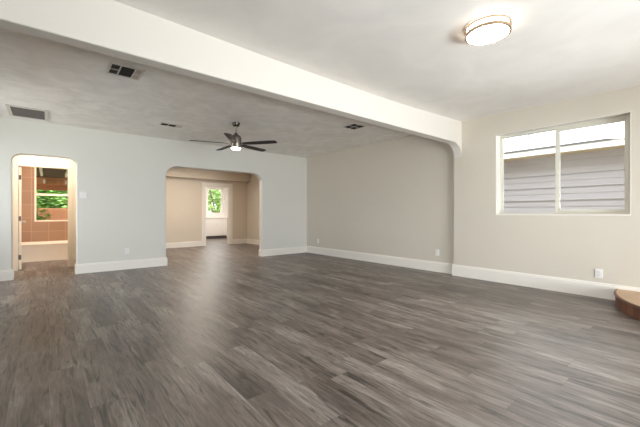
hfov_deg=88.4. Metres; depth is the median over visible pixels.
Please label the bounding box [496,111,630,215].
window
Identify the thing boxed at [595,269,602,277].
wall outlet
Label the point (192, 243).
baseboard
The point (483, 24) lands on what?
diffuser
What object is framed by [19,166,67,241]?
wall
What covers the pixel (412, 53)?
ceiling
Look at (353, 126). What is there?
ceiling vent
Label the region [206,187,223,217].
window frame
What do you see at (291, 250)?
baseboard
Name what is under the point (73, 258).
baseboard
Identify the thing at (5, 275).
baseboard
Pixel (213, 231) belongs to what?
base cabinet
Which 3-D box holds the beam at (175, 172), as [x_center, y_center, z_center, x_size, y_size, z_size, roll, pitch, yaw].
[-4.311,-1.335,10.651,4.401,0.370,0.280,0,0,-40]
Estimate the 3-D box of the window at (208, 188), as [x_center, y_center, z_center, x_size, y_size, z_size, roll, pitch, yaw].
[-4.758,-0.560,14.838,0.700,1.120,0.090,0,0,-40]
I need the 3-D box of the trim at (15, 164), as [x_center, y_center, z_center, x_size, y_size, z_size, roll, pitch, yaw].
[-5.494,0.055,6.544,0.900,2.090,0.012,0,0,-40]
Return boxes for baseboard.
[0,268,13,280]
[72,257,75,266]
[75,257,166,273]
[166,241,201,247]
[233,239,246,243]
[247,239,258,244]
[259,246,306,256]
[307,246,639,299]
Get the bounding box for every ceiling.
[0,27,412,157]
[113,0,639,121]
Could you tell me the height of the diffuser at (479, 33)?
0.022 m
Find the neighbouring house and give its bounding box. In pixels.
[504,136,624,212]
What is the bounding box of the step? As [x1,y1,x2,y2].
[614,289,639,320]
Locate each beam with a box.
[0,0,461,157]
[166,167,249,181]
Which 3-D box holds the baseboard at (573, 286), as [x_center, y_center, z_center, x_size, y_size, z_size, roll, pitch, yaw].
[1.892,1.001,6.496,0.117,0.198,7.216,0,0,-40]
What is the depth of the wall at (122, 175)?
6.52 m
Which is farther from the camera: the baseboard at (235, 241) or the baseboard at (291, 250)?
the baseboard at (235, 241)
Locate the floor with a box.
[0,238,639,426]
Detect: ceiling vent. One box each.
[5,104,47,120]
[106,62,144,80]
[159,122,182,127]
[342,123,366,129]
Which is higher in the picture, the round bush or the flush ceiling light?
the flush ceiling light
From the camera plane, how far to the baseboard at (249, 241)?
11.74 m
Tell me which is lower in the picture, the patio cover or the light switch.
the light switch
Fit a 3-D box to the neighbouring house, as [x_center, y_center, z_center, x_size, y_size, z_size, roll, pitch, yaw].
[7.945,0.052,8.496,6.530,2.995,18.000,0,0,-40]
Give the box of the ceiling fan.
[190,122,276,151]
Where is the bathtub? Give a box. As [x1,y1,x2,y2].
[21,240,67,262]
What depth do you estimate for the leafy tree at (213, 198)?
21.19 m
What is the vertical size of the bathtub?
0.410 m
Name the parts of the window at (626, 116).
meeting rail, sill, sliding sash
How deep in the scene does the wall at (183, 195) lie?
10.86 m
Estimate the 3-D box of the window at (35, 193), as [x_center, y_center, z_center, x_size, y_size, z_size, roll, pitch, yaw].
[-6.772,-0.500,8.388,0.775,1.400,0.080,0,0,-40]
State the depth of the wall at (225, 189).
14.96 m
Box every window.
[34,167,67,221]
[208,188,221,213]
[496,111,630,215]
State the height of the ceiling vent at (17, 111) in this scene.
0.014 m
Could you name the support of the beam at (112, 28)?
attached to the wall at (562, 246)
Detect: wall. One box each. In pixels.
[0,117,306,269]
[13,155,75,269]
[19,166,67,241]
[166,177,246,242]
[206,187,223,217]
[224,188,226,237]
[247,135,453,263]
[454,85,639,287]
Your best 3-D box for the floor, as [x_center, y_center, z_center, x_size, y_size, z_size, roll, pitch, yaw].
[-2.130,1.200,5.923,8.650,0.200,17.450,0,0,-40]
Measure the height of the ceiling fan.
0.465 m
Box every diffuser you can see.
[467,17,508,31]
[467,24,508,43]
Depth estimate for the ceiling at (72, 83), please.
4.80 m
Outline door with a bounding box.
[19,167,25,269]
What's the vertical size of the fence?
1.840 m
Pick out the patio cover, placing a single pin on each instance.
(46, 178)
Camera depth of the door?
6.37 m
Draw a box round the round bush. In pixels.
[36,207,51,219]
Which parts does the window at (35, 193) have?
meeting rail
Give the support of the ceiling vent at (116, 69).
in the ceiling at (72, 83)
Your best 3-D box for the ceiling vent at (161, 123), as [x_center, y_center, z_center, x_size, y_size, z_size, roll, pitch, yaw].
[-2.652,-1.571,5.856,0.360,0.010,0.170,0,0,-40]
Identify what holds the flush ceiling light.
attached to the ceiling at (412, 53)
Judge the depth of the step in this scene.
3.63 m
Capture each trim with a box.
[13,162,71,270]
[202,182,232,245]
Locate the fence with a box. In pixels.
[36,208,67,219]
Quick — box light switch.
[79,192,86,197]
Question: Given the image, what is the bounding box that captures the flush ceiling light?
[465,14,511,45]
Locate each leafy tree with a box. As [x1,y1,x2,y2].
[36,190,67,207]
[208,189,220,212]
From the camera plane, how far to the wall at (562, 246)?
4.80 m
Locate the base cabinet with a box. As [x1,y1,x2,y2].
[206,217,226,238]
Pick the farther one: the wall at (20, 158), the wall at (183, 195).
the wall at (183, 195)
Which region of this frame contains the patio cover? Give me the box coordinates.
[36,167,67,190]
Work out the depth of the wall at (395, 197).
7.22 m
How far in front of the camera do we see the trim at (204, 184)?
11.38 m
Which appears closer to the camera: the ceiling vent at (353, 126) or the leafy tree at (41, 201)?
the ceiling vent at (353, 126)

